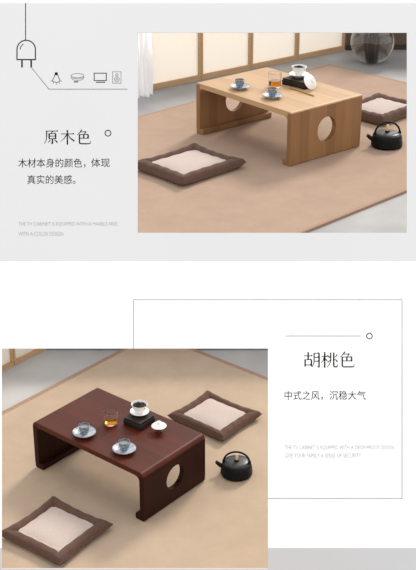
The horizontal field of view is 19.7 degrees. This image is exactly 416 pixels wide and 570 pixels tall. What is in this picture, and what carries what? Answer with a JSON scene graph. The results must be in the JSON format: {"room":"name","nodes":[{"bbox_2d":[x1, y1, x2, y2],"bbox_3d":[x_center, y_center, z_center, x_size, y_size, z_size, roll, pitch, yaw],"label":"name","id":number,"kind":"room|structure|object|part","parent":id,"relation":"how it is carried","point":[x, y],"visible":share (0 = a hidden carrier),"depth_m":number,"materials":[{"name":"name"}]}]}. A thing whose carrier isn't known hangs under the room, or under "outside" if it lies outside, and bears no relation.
{"room":"tea room","nodes":[
{"label":"tea room","id":0,"kind":"room"},
{"bbox_2d":[2,350,267,410],"bbox_3d":[0.000,0.225,7.265,14.000,0.100,19.000,0,25,0],"label":"floor","id":1,"kind":"structure","parent":0,"point":[45,369],"depth_m":6.66,"materials":[{"name":"concrete"}]},
{"bbox_2d":[2,349,13,371],"bbox_3d":[-1.218,0.241,6.396,0.030,0.600,0.419,19,31,35],"label":"screen","id":2,"kind":"object","parent":1,"relation":"on","point":[7,354],"visible":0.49,"depth_m":6.62,"materials":[{"name":"white paper"}]},
{"bbox_3d":[-1.220,0.238,6.397,0.003,0.554,0.397,19,31,35],"label":"paper panel","id":3,"kind":"part","parent":2,"relation":"part of","materials":[{"name":"white paper"}]},
{"bbox_2d":[13,349,44,364],"bbox_3d":[-1.000,0.129,6.639,0.030,0.600,0.269,19,31,35],"label":"screen","id":4,"kind":"object","parent":1,"relation":"on","point":[20,355],"visible":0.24,"depth_m":6.71,"materials":[{"name":"brown wood"}]},
{"bbox_3d":[-1.002,0.126,6.639,0.003,0.554,0.247,19,31,35],"label":"paper panel","id":5,"kind":"part","parent":4,"relation":"part of","materials":[{"name":"white paper"}]},
{"bbox_2d":[2,349,267,567],"bbox_3d":[-0.265,1.012,5.423,2.300,0.017,2.600,19,31,35],"label":"rug","id":6,"kind":"object","parent":1,"relation":"on","point":[220,522],"visible":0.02,"depth_m":5.61,"materials":[{"name":"beige carpet"}]},
{"bbox_2d":[2,496,112,564],"bbox_3d":[-0.662,1.067,5.228,0.359,0.049,0.347,17,30,32],"label":"floor cushion","id":7,"kind":"object","parent":6,"relation":"on","point":[55,531],"visible":1,"depth_m":5.20,"materials":[{"name":"beige fabric"}]},
{"bbox_3d":[-0.661,1.055,5.222,0.240,0.017,0.232,17,30,32],"label":"panel","id":8,"kind":"part","parent":7,"relation":"part of","materials":[{"name":"beige fabric"}]},
{"bbox_2d":[33,388,204,521],"bbox_3d":[-0.417,0.776,5.612,0.700,0.253,0.421,19,31,35],"label":"table","id":9,"kind":"object","parent":6,"relation":"on","point":[155,454],"visible":0.99,"depth_m":5.49,"materials":[{"name":"brown wood"}]},
{"bbox_3d":[-0.677,0.683,5.805,0.026,0.203,0.421,19,31,35],"label":"panel","id":10,"kind":"part","parent":9,"relation":"part of","materials":[{"name":"brown wood"}]},
{"bbox_3d":[-0.666,0.792,5.845,0.055,0.028,0.421,19,31,35],"label":"foot rail","id":11,"kind":"part","parent":9,"relation":"part of","materials":[{"name":"brown wood"}]},
{"bbox_2d":[72,426,95,437],"bbox_3d":[-0.567,0.678,5.499,0.107,0.018,0.107,0,25,0],"label":"saucer","id":12,"kind":"object","parent":9,"relation":"on","point":[92,430],"visible":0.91,"depth_m":5.50,"materials":[{"name":"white ceramic"}]},
{"bbox_2d":[78,422,89,434],"bbox_3d":[-0.567,0.659,5.491,0.052,0.042,0.052,0,25,0],"label":"teacup","id":13,"kind":"object","parent":12,"relation":"on","point":[84,426],"visible":1,"depth_m":5.48,"materials":[{"name":"blue ceramic"}]},
{"bbox_2d":[103,406,116,425],"bbox_3d":[-0.453,0.612,5.579,0.067,0.072,0.067,0,25,0],"label":"glass tumbler","id":14,"kind":"object","parent":9,"relation":"on","point":[110,412],"visible":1,"depth_m":5.56,"materials":[{"name":"clear glass"}]},
{"bbox_2d":[112,442,135,454],"bbox_3d":[-0.375,0.736,5.374,0.107,0.018,0.107,0,25,0],"label":"saucer","id":15,"kind":"object","parent":9,"relation":"on","point":[132,447],"visible":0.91,"depth_m":5.37,"materials":[{"name":"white ceramic"}]},
{"bbox_2d":[118,438,129,450],"bbox_3d":[-0.375,0.717,5.365,0.052,0.042,0.052,0,25,0],"label":"teacup","id":16,"kind":"object","parent":15,"relation":"on","point":[124,443],"visible":1,"depth_m":5.36,"materials":[{"name":"blue ceramic"}]},
{"bbox_2d":[123,413,154,430],"bbox_3d":[-0.321,0.627,5.590,0.105,0.036,0.107,18,30,34],"label":"tray","id":17,"kind":"object","parent":9,"relation":"on","point":[139,423],"visible":0.78,"depth_m":5.56,"materials":[{"name":"black wood"}]},
{"bbox_2d":[130,407,148,415],"bbox_3d":[-0.319,0.594,5.600,0.090,0.015,0.090,0,25,0],"label":"saucer","id":18,"kind":"object","parent":17,"relation":"on","point":[132,411],"visible":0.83,"depth_m":5.59,"materials":[{"name":"white ceramic"}]},
{"bbox_2d":[131,400,147,413],"bbox_3d":[-0.319,0.572,5.590,0.077,0.049,0.077,0,25,0],"label":"lidded bowl","id":19,"kind":"object","parent":18,"relation":"on","point":[139,406],"visible":1,"depth_m":5.58,"materials":[{"name":"white ceramic"}]},
{"bbox_3d":[-0.168,0.964,5.473,0.055,0.028,0.421,19,31,35],"label":"foot rail","id":20,"kind":"part","parent":9,"relation":"part of","materials":[{"name":"brown wood"}]},
{"bbox_3d":[-0.157,0.863,5.416,0.026,0.203,0.421,19,31,35],"label":"panel","id":21,"kind":"part","parent":9,"relation":"part of","materials":[{"name":"brown wood"}]},
{"bbox_2d":[167,390,261,440],"bbox_3d":[0.034,0.663,6.100,0.364,0.050,0.320,19,31,35],"label":"floor cushion","id":22,"kind":"object","parent":6,"relation":"on","point":[214,416],"visible":1,"depth_m":6.06,"materials":[{"name":"beige fabric"}]},
{"bbox_3d":[0.034,0.652,6.095,0.243,0.018,0.214,19,31,35],"label":"panel","id":23,"kind":"part","parent":22,"relation":"part of","materials":[{"name":"beige fabric"}]},
{"bbox_2d":[215,451,252,481],"bbox_3d":[0.134,0.834,5.642,0.152,0.124,0.151,-19,31,-35],"label":"kettle","id":24,"kind":"object","parent":6,"relation":"on","point":[236,468],"visible":1,"depth_m":5.61,"materials":[{"name":"black metal"}]},
{"bbox_3d":[0.054,0.845,5.657,0.043,0.040,0.025,3,25,5],"label":"spout","id":25,"kind":"part","parent":24,"relation":"part of","materials":[{"name":"black metal"}]},
{"bbox_3d":[0.135,0.829,5.640,0.117,0.010,0.117,3,25,5],"label":"lid","id":26,"kind":"part","parent":24,"relation":"part of","materials":[{"name":"black metal"}]},
{"bbox_3d":[0.135,0.805,5.629,0.131,0.060,0.009,3,25,5],"label":"handle","id":27,"kind":"part","parent":24,"relation":"part of","materials":[{"name":"black metal"}]},
{"bbox_2d":[0,0,415,569],"bbox_3d":[0.000,-0.050,4.919,1.982,2.329,1.080,0,25,0],"label":"page background","id":28,"kind":"object","parent":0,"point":[334,314],"visible":1,"depth_m":4.92,"materials":[{"name":"paper"}]},
{"bbox_2d":[19,232,61,235],"bbox_3d":[-0.685,-0.210,4.914,0.182,0.016,0.001,0,0,0],"label":"print","id":29,"kind":"object","parent":28,"relation":"attached to","point":[26,232],"depth_m":4.91},
{"bbox_2d":[18,222,116,225],"bbox_3d":[-0.573,-0.249,4.914,0.406,0.016,0.001,0,0,0],"label":"print","id":30,"kind":"object","parent":28,"relation":"attached to","point":[18,222],"depth_m":4.91},
{"bbox_3d":[0.000,-0.626,4.918,1.982,1.058,0.006,0,0,0],"label":"panel","id":31,"kind":"part","parent":28,"relation":"part of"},
{"bbox_3d":[0.000,0.490,4.918,1.982,1.174,0.006,0,0,0],"label":"panel","id":32,"kind":"part","parent":28,"relation":"part of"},
{"bbox_3d":[0.000,1.153,4.918,1.982,0.152,0.006,0,0,0],"label":"panel","id":33,"kind":"part","parent":28,"relation":"part of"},
{"bbox_2d":[286,453,359,457],"bbox_3d":[0.471,0.698,4.914,0.312,0.017,0.001,0,0,0],"label":"print","id":34,"kind":"object","parent":28,"relation":"attached to","point":[303,454],"depth_m":4.91},
{"bbox_2d":[285,445,393,448],"bbox_3d":[0.538,0.666,4.914,0.447,0.019,0.001,0,0,0],"label":"print","id":35,"kind":"object","parent":28,"relation":"attached to","point":[289,447],"depth_m":4.91},
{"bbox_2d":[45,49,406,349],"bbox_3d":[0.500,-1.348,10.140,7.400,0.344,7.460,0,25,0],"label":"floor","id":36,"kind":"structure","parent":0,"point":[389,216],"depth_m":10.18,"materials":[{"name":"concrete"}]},
{"bbox_2d":[138,33,152,97],"bbox_3d":[-0.621,-1.886,10.104,0.585,0.651,0.068,-16,29,-31],"label":"curtain","id":37,"kind":"object","parent":36,"relation":"on","point":[145,54],"visible":0.27,"depth_m":10.18,"materials":[{"name":"white fabric"}]},
{"bbox_2d":[152,33,200,89],"bbox_3d":[-0.290,-2.078,10.522,0.559,0.660,0.030,-18,30,-34],"label":"screen","id":38,"kind":"object","parent":36,"relation":"on","point":[176,56],"visible":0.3,"depth_m":10.57,"materials":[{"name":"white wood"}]},
{"bbox_2d":[201,33,250,79],"bbox_3d":[0.160,-2.226,10.843,0.584,0.660,0.030,-18,30,-34],"label":"screen","id":39,"kind":"object","parent":36,"relation":"on","point":[222,54],"visible":0.53,"depth_m":10.90,"materials":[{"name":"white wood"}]},
{"bbox_2d":[138,64,406,232],"bbox_3d":[0.518,-1.050,9.065,4.272,0.017,2.575,-22,33,-40],"label":"rug","id":40,"kind":"object","parent":36,"relation":"on","point":[264,194],"visible":0.46,"depth_m":8.38,"materials":[{"name":"beige carpet"}]},
{"bbox_2d":[138,143,245,185],"bbox_3d":[-0.136,-0.861,8.539,0.625,0.082,0.532,-22,33,-39],"label":"floor cushion","id":41,"kind":"object","parent":40,"relation":"on","point":[192,163],"visible":0.98,"depth_m":8.46,"materials":[{"name":"beige fabric"}]},
{"bbox_3d":[-0.135,-0.880,8.530,0.420,0.031,0.357,-22,33,-39],"label":"panel","id":42,"kind":"part","parent":41,"relation":"part of","materials":[{"name":"beige fabric"}]},
{"bbox_2d":[196,67,361,166],"bbox_3d":[0.526,-1.296,9.098,0.724,0.400,1.050,-19,31,-36],"label":"table","id":43,"kind":"object","parent":40,"relation":"on","point":[304,113],"visible":0.98,"depth_m":8.87,"materials":[{"name":"brown wood"}]},
{"bbox_3d":[0.200,-1.471,9.443,0.724,0.345,0.039,-19,31,-36],"label":"panel","id":44,"kind":"part","parent":43,"relation":"part of","materials":[{"name":"brown wood"}]},
{"bbox_3d":[0.212,-1.289,9.511,0.724,0.042,0.078,-19,31,-36],"label":"foot rail","id":45,"kind":"part","parent":43,"relation":"part of","materials":[{"name":"brown wood"}]},
{"bbox_2d":[230,83,249,89],"bbox_3d":[0.238,-1.484,8.997,0.148,0.025,0.148,0,25,0],"label":"saucer","id":46,"kind":"object","parent":43,"relation":"on","point":[233,85],"visible":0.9,"depth_m":9.00,"materials":[{"name":"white ceramic"}]},
{"bbox_2d":[235,78,244,87],"bbox_3d":[0.238,-1.510,8.985,0.072,0.059,0.072,0,25,0],"label":"teacup","id":47,"kind":"object","parent":46,"relation":"on","point":[239,82],"visible":1,"depth_m":8.97,"materials":[{"name":"blue ceramic"}]},
{"bbox_2d":[262,92,282,98],"bbox_3d":[0.471,-1.381,8.776,0.148,0.025,0.148,0,25,0],"label":"saucer","id":48,"kind":"object","parent":43,"relation":"on","point":[265,94],"visible":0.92,"depth_m":8.77,"materials":[{"name":"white ceramic"}]},
{"bbox_2d":[268,87,277,96],"bbox_3d":[0.471,-1.407,8.764,0.072,0.059,0.072,0,25,0],"label":"teacup","id":49,"kind":"object","parent":48,"relation":"on","point":[272,91],"visible":1,"depth_m":8.74,"materials":[{"name":"blue ceramic"}]},
{"bbox_2d":[268,71,281,87],"bbox_3d":[0.501,-1.543,9.024,0.102,0.110,0.102,0,25,0],"label":"glass tumbler","id":50,"kind":"object","parent":43,"relation":"on","point":[274,77],"visible":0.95,"depth_m":8.99,"materials":[{"name":"clear glass"}]},
{"bbox_2d":[282,76,307,88],"bbox_3d":[0.690,-1.538,9.085,0.225,0.050,0.143,22,32,38],"label":"tray","id":51,"kind":"object","parent":43,"relation":"on","point":[292,81],"visible":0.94,"depth_m":9.05,"materials":[{"name":"black wood"}]},
{"bbox_2d":[289,71,308,77],"bbox_3d":[0.692,-1.595,9.120,0.151,0.026,0.151,0,25,0],"label":"saucer","id":52,"kind":"object","parent":51,"relation":"on","point":[292,72],"visible":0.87,"depth_m":9.12,"materials":[{"name":"white ceramic"}]},
{"bbox_2d":[292,64,306,75],"bbox_3d":[0.692,-1.628,9.106,0.118,0.075,0.118,0,25,0],"label":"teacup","id":53,"kind":"object","parent":52,"relation":"on","point":[298,69],"visible":1,"depth_m":9.08,"materials":[{"name":"white ceramic"}]},
{"bbox_2d":[304,74,315,89],"bbox_3d":[0.767,-1.519,8.971,0.077,0.108,0.127,22,33,39],"label":"lid","id":54,"kind":"object","parent":43,"relation":"on","point":[309,80],"visible":1,"depth_m":8.95,"materials":[{"name":"white ceramic"}]},
{"bbox_3d":[0.839,-0.977,8.836,0.724,0.042,0.078,-19,31,-36],"label":"foot rail","id":55,"kind":"part","parent":43,"relation":"part of","materials":[{"name":"brown wood"}]},
{"bbox_3d":[0.852,-1.146,8.742,0.724,0.345,0.039,-19,31,-36],"label":"panel","id":56,"kind":"part","parent":43,"relation":"part of","materials":[{"name":"brown wood"}]},
{"bbox_2d":[361,93,406,124],"bbox_3d":[1.403,-1.435,9.768,0.470,0.094,0.587,21,32,38],"label":"floor cushion","id":57,"kind":"object","parent":40,"relation":"on","point":[378,108],"visible":0.76,"depth_m":9.65,"materials":[{"name":"beige fabric"}]},
{"bbox_3d":[1.404,-1.457,9.757,0.315,0.034,0.395,21,32,38],"label":"panel","id":58,"kind":"part","parent":57,"relation":"part of","materials":[{"name":"beige fabric"}]},
{"bbox_2d":[366,121,402,150],"bbox_3d":[1.343,-1.134,8.997,0.241,0.195,0.237,16,29,31],"label":"kettle","id":59,"kind":"object","parent":40,"relation":"on","point":[387,139],"visible":1,"depth_m":8.95,"materials":[{"name":"black metal"}]},
{"bbox_3d":[1.219,-1.103,8.991,0.068,0.063,0.040,-3,25,-7],"label":"spout","id":60,"kind":"part","parent":59,"relation":"part of","materials":[{"name":"black metal"}]},
{"bbox_3d":[1.344,-1.180,8.974,0.206,0.094,0.014,-3,25,-7],"label":"handle","id":61,"kind":"part","parent":59,"relation":"part of","materials":[{"name":"black metal"}]},
{"bbox_3d":[1.344,-1.141,8.992,0.184,0.016,0.184,-3,25,-7],"label":"lid","id":62,"kind":"part","parent":59,"relation":"part of","materials":[{"name":"black metal"}]},
{"bbox_2d":[251,33,297,69],"bbox_3d":[0.616,-2.377,11.168,0.574,0.660,0.030,-18,30,-34],"label":"screen","id":63,"kind":"object","parent":36,"relation":"on","point":[267,49],"visible":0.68,"depth_m":11.24,"materials":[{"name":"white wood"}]},
{"bbox_2d":[297,33,344,59],"bbox_3d":[1.088,-2.532,11.505,0.624,0.660,0.031,-18,30,-34],"label":"screen","id":64,"kind":"object","parent":36,"relation":"on","point":[309,44],"visible":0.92,"depth_m":11.58,"materials":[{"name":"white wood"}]},
{"bbox_3d":[1.086,-2.537,11.505,0.582,0.578,0.003,-18,30,-34],"label":"paper panel","id":65,"kind":"part","parent":64,"relation":"part of","materials":[{"name":"white paper"}]},
{"bbox_2d":[351,33,394,63],"bbox_3d":[1.546,-2.275,11.281,0.410,0.382,0.410,0,25,0],"label":"vase","id":66,"kind":"object","parent":36,"relation":"on","point":[371,48],"visible":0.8,"depth_m":11.13,"materials":[{"name":"clear glass"}]},
{"bbox_2d":[344,33,406,48],"bbox_3d":[2.448,-2.697,11.754,2.200,0.750,0.100,-1,25,-3],"label":"wall","id":67,"kind":"structure","parent":0,"point":[400,38],"depth_m":11.79,"materials":[{"name":"brown paint"}]},
{"bbox_2d":[345,44,406,49],"bbox_3d":[2.451,-2.356,11.850,2.200,0.050,0.015,-1,25,-3],"label":"baseboard","id":68,"kind":"structure","parent":67,"relation":"attached to","point":[401,46],"depth_m":11.82,"materials":[{"name":"brown wood"}]},
{"bbox_3d":[-0.226,0.658,5.525,0.043,0.033,0.043,0,25,0],"label":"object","id":69,"kind":"object","parent":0,"visible":0},
{"bbox_2d":[151,421,166,429],"bbox_3d":[-0.226,0.638,5.516,0.070,0.023,0.070,0,25,0],"label":"lid","id":70,"kind":"object","parent":69,"relation":"on","point":[158,425],"visible":1,"depth_m":5.50,"materials":[{"name":"white ceramic"}]}
]}

